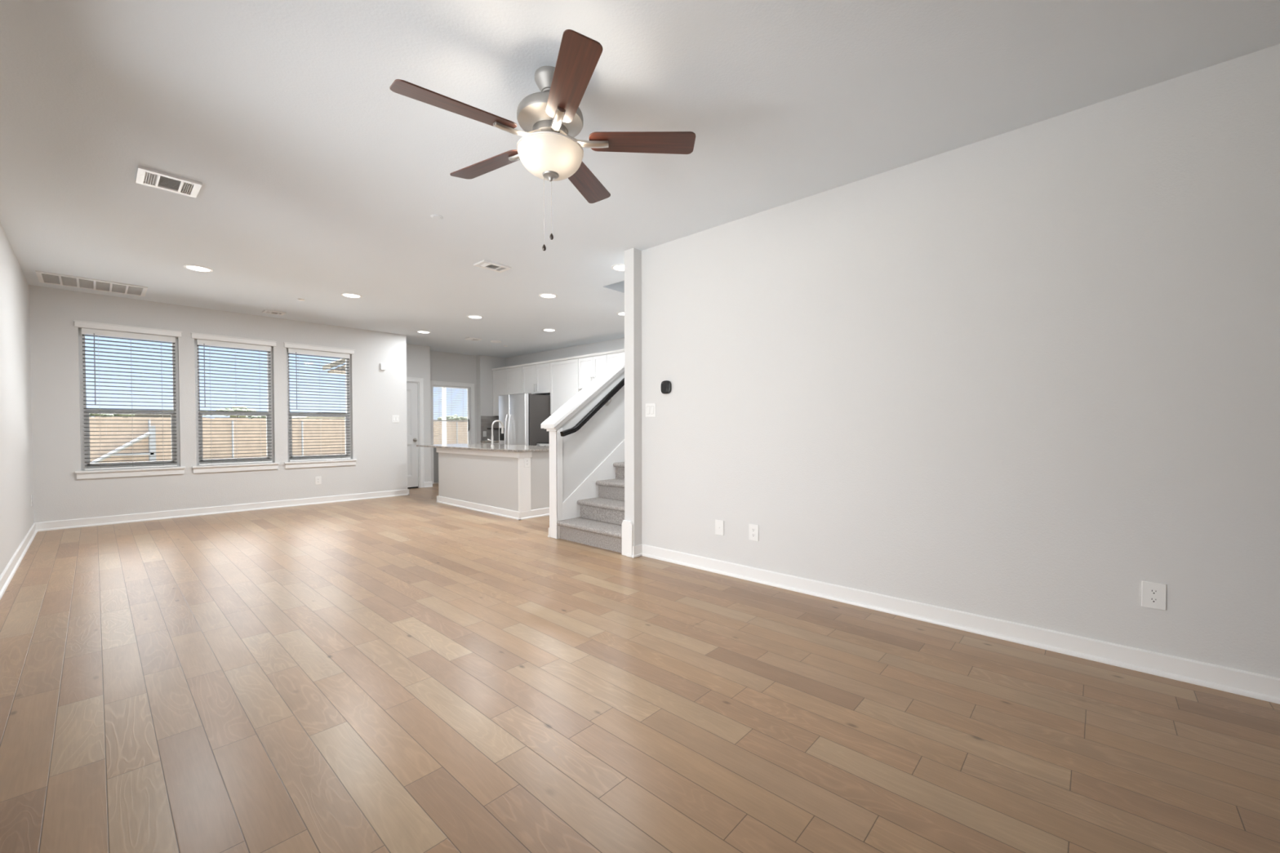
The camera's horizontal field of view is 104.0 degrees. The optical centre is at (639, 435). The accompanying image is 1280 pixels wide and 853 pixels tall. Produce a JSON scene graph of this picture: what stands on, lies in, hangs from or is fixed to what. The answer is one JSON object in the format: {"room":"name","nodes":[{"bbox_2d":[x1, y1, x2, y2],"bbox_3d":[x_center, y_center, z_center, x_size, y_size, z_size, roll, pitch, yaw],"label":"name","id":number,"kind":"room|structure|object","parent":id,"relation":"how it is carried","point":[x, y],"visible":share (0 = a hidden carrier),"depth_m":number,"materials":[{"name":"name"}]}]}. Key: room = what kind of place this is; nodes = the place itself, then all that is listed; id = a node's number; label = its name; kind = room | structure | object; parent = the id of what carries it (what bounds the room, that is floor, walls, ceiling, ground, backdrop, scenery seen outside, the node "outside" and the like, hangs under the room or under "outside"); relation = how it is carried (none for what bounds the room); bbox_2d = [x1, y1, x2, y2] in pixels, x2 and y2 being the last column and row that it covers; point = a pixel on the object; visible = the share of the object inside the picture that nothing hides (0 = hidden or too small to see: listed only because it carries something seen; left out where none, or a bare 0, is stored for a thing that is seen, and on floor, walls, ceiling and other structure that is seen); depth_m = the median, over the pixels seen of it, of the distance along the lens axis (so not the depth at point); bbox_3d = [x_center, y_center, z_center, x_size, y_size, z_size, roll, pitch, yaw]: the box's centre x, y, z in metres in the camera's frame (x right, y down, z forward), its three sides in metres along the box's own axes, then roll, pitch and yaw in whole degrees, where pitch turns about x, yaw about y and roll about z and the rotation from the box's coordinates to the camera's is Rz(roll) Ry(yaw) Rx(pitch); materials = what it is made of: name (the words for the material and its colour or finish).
{"room":"empty living room","nodes":[
{"label":"empty living room","id":0,"kind":"room"},
{"bbox_2d":[0,222,33,575],"bbox_3d":[-1.622,-0.227,0.741,14.398,2.740,0.160,1,1,42],"label":"wall","id":1,"kind":"structure","parent":0,"point":[16,486],"depth_m":4.34,"materials":[{"name":"white paint"}]},
{"bbox_2d":[0,522,37,599],"bbox_3d":[-1.498,1.092,0.778,14.238,0.100,0.026,1,1,42],"label":"baseboard","id":2,"kind":"structure","parent":1,"relation":"attached to","point":[9,571],"depth_m":4.15,"materials":[{"name":"white paint"}]},
{"bbox_2d":[28,284,407,522],"bbox_3d":[-5.439,-0.328,7.115,0.160,2.740,4.093,1,1,42],"label":"wall","id":3,"kind":"structure","parent":0,"point":[379,446],"depth_m":6.53,"materials":[{"name":"white paint"}]},
{"bbox_2d":[73,320,185,479],"bbox_3d":[-6.268,-0.423,6.163,0.180,1.836,0.948,1,1,42],"label":"window","id":4,"kind":"structure","parent":3,"relation":"in","point":[98,473],"depth_m":6.08,"materials":[{"name":"white plastic"}]},
{"bbox_2d":[81,328,177,470],"bbox_3d":[-6.255,-0.433,6.151,0.064,1.662,0.806,1,1,42],"label":"window blind","id":5,"kind":"object","parent":4,"relation":"attached to","point":[87,332],"visible":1,"depth_m":6.13,"materials":[{"name":"white plastic"}]},
{"bbox_2d":[33,488,409,531],"bbox_3d":[-5.360,0.992,7.084,0.026,0.100,4.119,1,1,42],"label":"baseboard","id":6,"kind":"structure","parent":3,"relation":"attached to","point":[117,519],"depth_m":6.62,"materials":[{"name":"white paint"}]},
{"bbox_2d":[191,332,279,473],"bbox_3d":[-5.586,-0.436,6.909,0.180,1.836,0.941,1,1,42],"label":"window","id":7,"kind":"structure","parent":3,"relation":"in","point":[270,465],"depth_m":6.86,"materials":[{"name":"white plastic"}]},
{"bbox_2d":[196,339,271,465],"bbox_3d":[-5.572,-0.447,6.896,0.064,1.662,0.799,1,1,42],"label":"window blind","id":8,"kind":"object","parent":7,"relation":"attached to","point":[202,343],"visible":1,"depth_m":6.84,"materials":[{"name":"white plastic"}]},
{"bbox_2d":[315,476,321,484],"bbox_3d":[-4.895,0.679,7.601,0.008,0.122,0.081,1,1,42],"label":"wall outlet","id":9,"kind":"object","parent":3,"relation":"attached to","point":[317,479],"visible":1,"depth_m":7.60,"materials":[{"name":"white plastic"}]},
{"bbox_2d":[283,342,356,468],"bbox_3d":[-4.901,-0.449,7.657,0.180,1.836,0.958,1,1,42],"label":"window","id":10,"kind":"structure","parent":3,"relation":"in","point":[290,464],"depth_m":7.63,"materials":[{"name":"white plastic"}]},
{"bbox_2d":[288,348,350,461],"bbox_3d":[-4.888,-0.460,7.644,0.064,1.662,0.816,1,1,42],"label":"window blind","id":11,"kind":"object","parent":10,"relation":"attached to","point":[291,351],"visible":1,"depth_m":7.62,"materials":[{"name":"white plastic"}]},
{"bbox_2d":[380,363,385,370],"bbox_3d":[-4.250,-1.144,8.259,0.033,0.110,0.072,1,1,42],"label":"wall sensor","id":12,"kind":"object","parent":3,"relation":"attached to","point":[382,365],"visible":1,"depth_m":8.25,"materials":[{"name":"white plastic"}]},
{"bbox_2d":[391,415,399,422],"bbox_3d":[-4.122,-0.287,8.430,0.009,0.122,0.117,1,1,42],"label":"light switch","id":13,"kind":"object","parent":3,"relation":"attached to","point":[395,419],"visible":1,"depth_m":8.43,"materials":[{"name":"white plastic"}]},
{"bbox_2d":[406,343,431,482],"bbox_3d":[-4.549,-0.366,9.334,0.120,2.740,1.240,1,1,42],"label":"wall","id":14,"kind":"structure","parent":0,"point":[418,357],"depth_m":9.67,"materials":[{"name":"white paint"}]},
{"bbox_2d":[406,377,424,488],"bbox_3d":[-4.531,-0.051,9.320,0.172,2.109,0.953,1,1,42],"label":"door","id":15,"kind":"structure","parent":14,"relation":"in","point":[415,386],"depth_m":9.55,"materials":[{"name":"white paint"}]},
{"bbox_2d":[424,481,432,487],"bbox_3d":[-4.115,0.947,9.720,0.026,0.100,0.160,1,1,42],"label":"baseboard","id":16,"kind":"structure","parent":14,"relation":"attached to","point":[429,484],"depth_m":9.72,"materials":[{"name":"white paint"}]},
{"bbox_2d":[430,350,476,444],"bbox_3d":[-4.081,-0.388,10.601,0.140,2.740,1.260,1,1,42],"label":"wall","id":17,"kind":"structure","parent":0,"point":[445,366],"depth_m":10.64,"materials":[{"name":"white paint"}]},
{"bbox_2d":[433,385,469,443],"bbox_3d":[-3.994,-0.425,10.591,0.029,1.243,0.790,1,1,42],"label":"window blind","id":18,"kind":"object","parent":17,"relation":"attached to","point":[434,386],"visible":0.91,"depth_m":10.58,"materials":[{"name":"white plastic"}]},
{"bbox_2d":[430,380,475,484],"bbox_3d":[-4.010,-0.079,10.634,0.126,2.121,1.014,1,1,42],"label":"door","id":19,"kind":"structure","parent":17,"relation":"in","point":[434,455],"depth_m":10.48,"materials":[{"name":"white paint"}]},
{"bbox_2d":[475,355,505,444],"bbox_3d":[-3.333,-0.400,11.292,0.310,2.740,0.770,1,1,42],"label":"wall","id":20,"kind":"structure","parent":0,"point":[484,364],"depth_m":10.99,"materials":[{"name":"white paint"}]},
{"bbox_2d":[480,415,498,439],"bbox_3d":[-3.261,-0.175,11.136,0.012,0.534,0.626,1,1,42],"label":"backsplash","id":21,"kind":"structure","parent":20,"relation":"attached to","point":[486,422],"depth_m":11.05,"materials":[{"name":"tile"}]},
{"bbox_2d":[505,337,624,395],"bbox_3d":[-0.909,-0.374,9.501,5.685,2.740,0.140,1,1,42],"label":"wall","id":22,"kind":"structure","parent":0,"point":[616,344],"depth_m":9.84,"materials":[{"name":"white paint"}]},
{"bbox_2d":[493,366,522,416],"bbox_3d":[-2.744,-0.944,10.851,1.134,1.010,0.330,1,1,42],"label":"upper cabinet","id":23,"kind":"object","parent":22,"relation":"attached to","point":[505,381],"visible":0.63,"depth_m":10.76,"materials":[{"name":"white paint"}]},
{"bbox_2d":[522,362,550,395],"bbox_3d":[-1.992,-1.143,10.136,0.924,0.590,0.363,1,1,42],"label":"upper cabinet","id":24,"kind":"object","parent":22,"relation":"attached to","point":[535,378],"visible":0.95,"depth_m":10.01,"materials":[{"name":"white paint"}]},
{"bbox_2d":[550,358,581,414],"bbox_3d":[-1.338,-0.916,9.543,0.834,1.025,0.363,1,1,42],"label":"upper cabinet","id":25,"kind":"object","parent":22,"relation":"attached to","point":[564,375],"visible":0.59,"depth_m":9.46,"materials":[{"name":"white paint"}]},
{"bbox_2d":[578,354,607,389],"bbox_3d":[-0.752,-1.138,9.002,0.744,0.565,0.363,1,1,42],"label":"upper cabinet","id":26,"kind":"object","parent":22,"relation":"attached to","point":[589,367],"visible":0.62,"depth_m":8.94,"materials":[{"name":"white paint"}]},
{"bbox_2d":[606,351,624,367],"bbox_3d":[-0.143,-0.900,8.472,0.864,1.025,0.330,1,1,42],"label":"upper cabinet","id":27,"kind":"object","parent":22,"relation":"attached to","point":[611,357],"visible":0.19,"depth_m":8.55,"materials":[{"name":"white paint"}]},
{"bbox_2d":[491,348,624,370],"bbox_3d":[-1.495,-1.451,9.684,4.549,0.040,0.352,1,1,42],"label":"crown molding","id":28,"kind":"structure","parent":27,"relation":"on","point":[618,350],"depth_m":9.43,"materials":[{"name":"white paint"}]},
{"bbox_2d":[560,371,624,502],"bbox_3d":[0.469,-0.329,6.709,0.118,2.740,4.060,1,1,42],"label":"wall","id":29,"kind":"structure","parent":0,"point":[584,450],"depth_m":5.54,"materials":[{"name":"white paint"}]},
{"bbox_2d":[549,427,562,538],"bbox_3d":[-0.881,0.493,5.239,0.136,1.152,0.074,1,1,42],"label":"trim","id":30,"kind":"structure","parent":29,"relation":"attached to","point":[555,438],"depth_m":5.20,"materials":[{"name":"white paint"}]},
{"bbox_2d":[540,353,624,431],"bbox_3d":[-0.219,-0.862,5.950,0.222,1.600,2.195,1,1,42],"label":"trim","id":31,"kind":"structure","parent":29,"relation":"attached to","point":[592,389],"depth_m":5.46,"materials":[{"name":"white paint"}]},
{"bbox_2d":[560,377,624,436],"bbox_3d":[-0.091,-0.794,5.934,0.095,1.571,2.173,1,1,42],"label":"handrail","id":32,"kind":"object","parent":29,"relation":"attached to","point":[604,401],"visible":0.58,"depth_m":5.45,"materials":[{"name":"black paint"}]},
{"bbox_2d":[562,439,624,519],"bbox_3d":[0.402,-0.397,6.539,0.012,2.881,3.600,1,1,42],"label":"trim","id":33,"kind":"structure","parent":29,"relation":"attached to","point":[588,489],"depth_m":5.54,"materials":[{"name":"white paint"}]},
{"bbox_2d":[624,248,641,546],"bbox_3d":[1.275,-0.318,5.969,0.117,2.740,4.064,1,1,42],"label":"wall","id":34,"kind":"structure","parent":0,"point":[633,256],"depth_m":4.47,"materials":[{"name":"white paint"}]},
{"bbox_2d":[622,520,642,558],"bbox_3d":[-0.068,0.921,4.515,0.160,0.321,0.138,1,1,42],"label":"trim","id":35,"kind":"structure","parent":34,"relation":"attached to","point":[628,549],"depth_m":4.47,"materials":[{"name":"white paint"}]},
{"bbox_2d":[0,483,1279,852],"bbox_3d":[0.284,1.151,3.736,16.000,0.120,7.195,1,1,42],"label":"floor","id":36,"kind":"structure","parent":0,"point":[414,673],"depth_m":2.04,"materials":[{"name":"brown wood"}]},
{"bbox_2d":[481,442,498,444],"bbox_3d":[-2.851,0.556,10.763,1.124,0.844,0.643,1,1,42],"label":"base cabinet","id":37,"kind":"object","parent":36,"relation":"on","point":[482,442],"visible":0.02,"depth_m":10.72,"materials":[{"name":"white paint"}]},
{"bbox_2d":[480,440,498,442],"bbox_3d":[-2.851,0.116,10.757,1.125,0.035,0.640,1,1,42],"label":"countertop","id":38,"kind":"structure","parent":37,"relation":"on","point":[482,441],"depth_m":10.77,"materials":[{"name":"stone"}]},
{"bbox_2d":[435,447,549,519],"bbox_3d":[-2.018,0.607,7.326,2.237,0.855,0.931,1,1,42],"label":"kitchen island","id":39,"kind":"object","parent":36,"relation":"on","point":[495,482],"visible":0.73,"depth_m":6.62,"materials":[{"name":"grey paint"}]},
{"bbox_2d":[416,443,549,452],"bbox_3d":[-2.213,0.164,7.484,2.895,0.025,1.070,1,1,42],"label":"island countertop","id":40,"kind":"structure","parent":39,"relation":"on","point":[499,447],"depth_m":7.14,"materials":[{"name":"stone"}]},
{"bbox_2d":[487,420,503,446],"bbox_3d":[-2.111,-0.039,7.316,0.108,0.387,0.222,1,1,42],"label":"faucet","id":41,"kind":"object","parent":40,"relation":"on","point":[495,421],"visible":0.92,"depth_m":7.24,"materials":[{"name":"silver metal"}]},
{"bbox_2d":[524,457,529,467],"bbox_3d":[-1.429,0.335,6.322,0.008,0.122,0.081,1,1,42],"label":"wall outlet","id":42,"kind":"object","parent":39,"relation":"attached to","point":[526,460],"visible":1,"depth_m":6.32,"materials":[{"name":"white plastic"}]},
{"bbox_2d":[498,393,551,445],"bbox_3d":[-2.206,0.081,9.925,0.906,1.780,0.958,1,1,42],"label":"refrigerator","id":43,"kind":"object","parent":36,"relation":"on","point":[522,415],"visible":0.52,"depth_m":9.54,"materials":[{"name":"grey metal"}]},
{"bbox_2d":[536,442,549,446],"bbox_3d":[-1.462,0.551,9.408,0.761,0.855,0.765,1,1,42],"label":"range","id":44,"kind":"object","parent":36,"relation":"on","point":[538,443],"visible":0.09,"depth_m":9.29,"materials":[{"name":"silver metal"}]},
{"bbox_2d":[556,462,624,553],"bbox_3d":[0.527,0.025,5.959,0.964,2.057,3.065,1,1,42],"label":"staircase","id":45,"kind":"structure","parent":36,"relation":"on","point":[599,522],"depth_m":5.10,"materials":[{"name":"grey carpet"}]},
{"bbox_2d":[0,0,1279,357],"bbox_3d":[0.280,-1.799,3.687,16.000,0.300,7.195,1,1,42],"label":"ceiling","id":46,"kind":"structure","parent":0,"point":[321,180],"depth_m":2.56,"materials":[{"name":"white paint"}]},
{"bbox_2d":[35,270,147,296],"bbox_3d":[-6.000,-1.664,5.498,0.540,0.014,0.807,1,1,42],"label":"ceiling vent","id":47,"kind":"object","parent":46,"relation":"in","point":[43,277],"visible":1,"depth_m":5.46,"materials":[{"name":"white metal"}]},
{"bbox_2d":[135,165,202,197],"bbox_3d":[-3.030,-1.629,3.213,0.275,0.016,0.293,1,1,42],"label":"ceiling vent","id":48,"kind":"object","parent":46,"relation":"in","point":[144,175],"visible":1,"depth_m":3.20,"materials":[{"name":"white metal"}]},
{"bbox_2d":[182,264,213,272],"bbox_3d":[-4.385,-1.661,4.960,0.224,0.007,0.224,1,1,42],"label":"recessed light","id":49,"kind":"object","parent":46,"relation":"in","point":[195,268],"visible":1,"depth_m":4.94,"materials":[{"name":"white paint"}]},
{"bbox_2d":[262,309,285,315],"bbox_3d":[-4.999,-1.686,6.825,0.178,0.016,0.235,1,1,42],"label":"ceiling vent","id":50,"kind":"object","parent":46,"relation":"in","point":[272,312],"visible":1,"depth_m":6.80,"materials":[{"name":"white metal"}]},
{"bbox_2d":[340,293,362,297],"bbox_3d":[-3.452,-1.679,5.980,0.224,0.007,0.224,1,1,42],"label":"recessed light","id":51,"kind":"object","parent":46,"relation":"in","point":[346,295],"visible":1,"depth_m":5.98,"materials":[{"name":"white paint"}]},
{"bbox_2d":[416,330,431,333],"bbox_3d":[-3.576,-1.716,8.258,0.224,0.007,0.224,1,1,42],"label":"recessed light","id":52,"kind":"object","parent":46,"relation":"in","point":[418,331],"visible":1,"depth_m":8.23,"materials":[{"name":"white paint"}]},
{"bbox_2d":[431,214,443,219],"bbox_3d":[-1.528,-1.645,3.757,0.086,0.006,0.086,1,1,42],"label":"sprinkler cover","id":53,"kind":"object","parent":46,"relation":"attached to","point":[434,216],"visible":1,"depth_m":3.75,"materials":[{"name":"white paint"}]},
{"bbox_2d":[464,337,481,341],"bbox_3d":[-2.968,-1.723,8.893,0.183,0.016,0.240,1,1,42],"label":"ceiling vent","id":54,"kind":"object","parent":46,"relation":"in","point":[468,338],"visible":1,"depth_m":8.86,"materials":[{"name":"white metal"}]},
{"bbox_2d":[466,315,483,319],"bbox_3d":[-2.356,-1.699,7.141,0.224,0.007,0.224,1,1,42],"label":"recessed light","id":55,"kind":"object","parent":46,"relation":"in","point":[475,317],"visible":1,"depth_m":7.14,"materials":[{"name":"white paint"}]},
{"bbox_2d":[473,259,511,272],"bbox_3d":[-1.441,-1.658,4.888,0.193,0.016,0.300,1,1,42],"label":"ceiling vent","id":56,"kind":"object","parent":46,"relation":"in","point":[484,264],"visible":1,"depth_m":4.87,"materials":[{"name":"white metal"}]},
{"bbox_2d":[490,340,502,342],"bbox_3d":[-2.640,-1.725,9.163,0.200,0.022,0.200,1,1,42],"label":"smoke detector","id":57,"kind":"object","parent":46,"relation":"attached to","point":[492,341],"visible":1,"depth_m":9.11,"materials":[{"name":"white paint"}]},
{"bbox_2d":[389,29,695,250],"bbox_3d":[-0.439,-1.233,2.266,1.256,0.782,1.260,1,1,42],"label":"ceiling fan","id":58,"kind":"object","parent":46,"relation":"hanging from","point":[550,119],"visible":1,"depth_m":2.18,"materials":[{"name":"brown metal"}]},
{"bbox_2d":[538,293,557,298],"bbox_3d":[-1.103,-1.682,5.999,0.224,0.007,0.224,1,1,42],"label":"recessed light","id":59,"kind":"object","parent":46,"relation":"in","point":[548,295],"visible":1,"depth_m":6.00,"materials":[{"name":"white paint"}]},
{"bbox_2d":[542,328,555,331],"bbox_3d":[-1.471,-1.716,8.107,0.224,0.007,0.224,1,1,42],"label":"recessed light","id":60,"kind":"object","parent":46,"relation":"in","point":[544,330],"visible":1,"depth_m":8.10,"materials":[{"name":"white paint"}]},
{"bbox_2d":[611,263,624,271],"bbox_3d":[-0.174,-1.666,4.950,0.224,0.007,0.224,1,1,42],"label":"recessed light","id":61,"kind":"object","parent":46,"relation":"in","point":[620,267],"visible":0.53,"depth_m":4.93,"materials":[{"name":"white paint"}]},
{"bbox_2d":[616,311,624,315],"bbox_3d":[-0.213,-1.699,6.957,0.224,0.007,0.224,1,1,42],"label":"recessed light","id":62,"kind":"object","parent":46,"relation":"in","point":[621,313],"visible":0.54,"depth_m":6.95,"materials":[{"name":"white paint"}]},
{"bbox_2d":[641,44,1279,678],"bbox_3d":[3.211,-0.249,1.678,8.533,2.740,0.140,1,1,42],"label":"wall","id":63,"kind":"structure","parent":0,"point":[1029,375],"depth_m":2.67,"materials":[{"name":"white paint"}]},
{"bbox_2d":[645,403,655,417],"bbox_3d":[0.092,-0.229,4.431,0.117,0.122,0.009,1,1,42],"label":"light switch","id":64,"kind":"object","parent":63,"relation":"attached to","point":[650,407],"visible":1,"depth_m":4.43,"materials":[{"name":"white plastic"}]},
{"bbox_2d":[661,380,671,394],"bbox_3d":[0.224,-0.419,4.296,0.104,0.113,0.025,1,1,42],"label":"thermostat","id":65,"kind":"object","parent":63,"relation":"attached to","point":[666,386],"visible":1,"depth_m":4.28,"materials":[{"name":"black plastic"}]},
{"bbox_2d":[715,520,724,535],"bbox_3d":[0.626,0.727,3.955,0.080,0.118,0.014,1,1,42],"label":"plate","id":66,"kind":"object","parent":63,"relation":"attached to","point":[719,525],"visible":1,"depth_m":3.95,"materials":[{"name":"white plastic"}]},
{"bbox_2d":[748,524,758,541],"bbox_3d":[0.854,0.725,3.752,0.081,0.122,0.008,1,1,42],"label":"wall outlet","id":67,"kind":"object","parent":63,"relation":"attached to","point":[753,529],"visible":1,"depth_m":3.75,"materials":[{"name":"white plastic"}]},
{"bbox_2d":[641,543,1279,704],"bbox_3d":[3.161,1.072,1.635,8.521,0.100,0.026,1,1,42],"label":"baseboard","id":68,"kind":"structure","parent":63,"relation":"attached to","point":[1249,684],"depth_m":2.67,"materials":[{"name":"white paint"}]},
{"bbox_2d":[1141,581,1166,610],"bbox_3d":[2.402,0.746,2.335,0.081,0.122,0.008,1,1,42],"label":"wall outlet","id":69,"kind":"object","parent":63,"relation":"attached to","point":[1153,595],"visible":1,"depth_m":2.33,"materials":[{"name":"white plastic"}]},
{"bbox_2d":[1148,588,1159,595],"bbox_3d":[2.400,0.727,2.333,0.034,0.027,0.002,1,1,42],"label":"receptacle","id":70,"kind":"object","parent":69,"relation":"attached to","point":[1151,591],"depth_m":2.33,"materials":[{"name":"white plastic"}]},
{"bbox_2d":[1148,596,1159,603],"bbox_3d":[2.400,0.766,2.334,0.034,0.027,0.002,1,1,42],"label":"receptacle","id":71,"kind":"object","parent":69,"relation":"attached to","point":[1151,599],"depth_m":2.33,"materials":[{"name":"white plastic"}]},
{"label":"outside","id":72,"kind":"structure","parent":0,"visible":0},
{"bbox_3d":[-44.805,0.521,61.342,131.092,0.100,150.000,1,1,42],"label":"ground","id":73,"kind":"structure","parent":72,"visible":0},
{"bbox_2d":[88,413,134,431],"bbox_3d":[-60.194,-1.220,55.916,3.121,3.601,5.142,1,1,42],"label":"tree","id":74,"kind":"object","parent":73,"relation":"on","point":[108,415],"visible":0.23,"depth_m":56.01,"materials":[{"name":"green plant"}]},
{"bbox_2d":[90,426,155,463],"bbox_3d":[-19.925,0.373,19.266,0.150,1.530,1.804,1,1,42],"label":"brace","id":75,"kind":"object","parent":73,"relation":"on","point":[152,437],"visible":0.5,"depth_m":19.57,"materials":[{"name":"grey"}]},
{"bbox_2d":[122,413,170,437],"bbox_3d":[-64.366,-1.433,66.667,10.000,3.680,7.500,1,1,42],"label":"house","id":76,"kind":"structure","parent":73,"relation":"on","point":[135,415],"depth_m":62.62,"materials":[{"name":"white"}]},
{"bbox_2d":[216,406,256,417],"bbox_3d":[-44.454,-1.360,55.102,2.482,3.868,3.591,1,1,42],"label":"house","id":77,"kind":"structure","parent":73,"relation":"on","point":[225,409],"depth_m":54.65,"materials":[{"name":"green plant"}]},
{"bbox_2d":[229,415,266,418],"bbox_3d":[-51.974,-1.421,67.667,3.599,3.592,5.559,1,1,42],"label":"tree","id":78,"kind":"object","parent":73,"relation":"on","point":[253,416],"visible":0.12,"depth_m":66.70,"materials":[{"name":"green plant"}]},
{"bbox_2d":[88,416,467,462],"bbox_3d":[-13.180,0.046,27.046,0.165,1.910,46.108,1,1,42],"label":"fence","id":79,"kind":"object","parent":73,"relation":"on","point":[222,437],"visible":0.11,"depth_m":21.86,"materials":[{"name":"brown wood"}]},
{"bbox_2d":[292,412,345,419],"bbox_3d":[-45.681,-1.499,72.274,10.000,3.580,7.000,1,1,42],"label":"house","id":80,"kind":"structure","parent":73,"relation":"on","point":[329,418],"depth_m":68.65,"materials":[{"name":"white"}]},
{"bbox_2d":[437,414,467,420],"bbox_3d":[-27.312,-1.461,73.787,2.689,3.408,4.856,1,1,42],"label":"tree","id":81,"kind":"object","parent":73,"relation":"on","point":[455,415],"visible":0.44,"depth_m":73.16,"materials":[{"name":"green plant"}]},
{"bbox_3d":[-7.816,1.198,9.342,6.281,0.180,15.200,1,1,42],"label":"patio slab","id":82,"kind":"object","parent":73,"relation":"on","visible":0},
{"bbox_2d":[322,359,446,444],"bbox_3d":[-6.312,-1.009,14.271,0.600,4.066,4.640,1,1,42],"label":"roof","id":83,"kind":"structure","parent":82,"relation":"on","point":[340,362],"depth_m":14.78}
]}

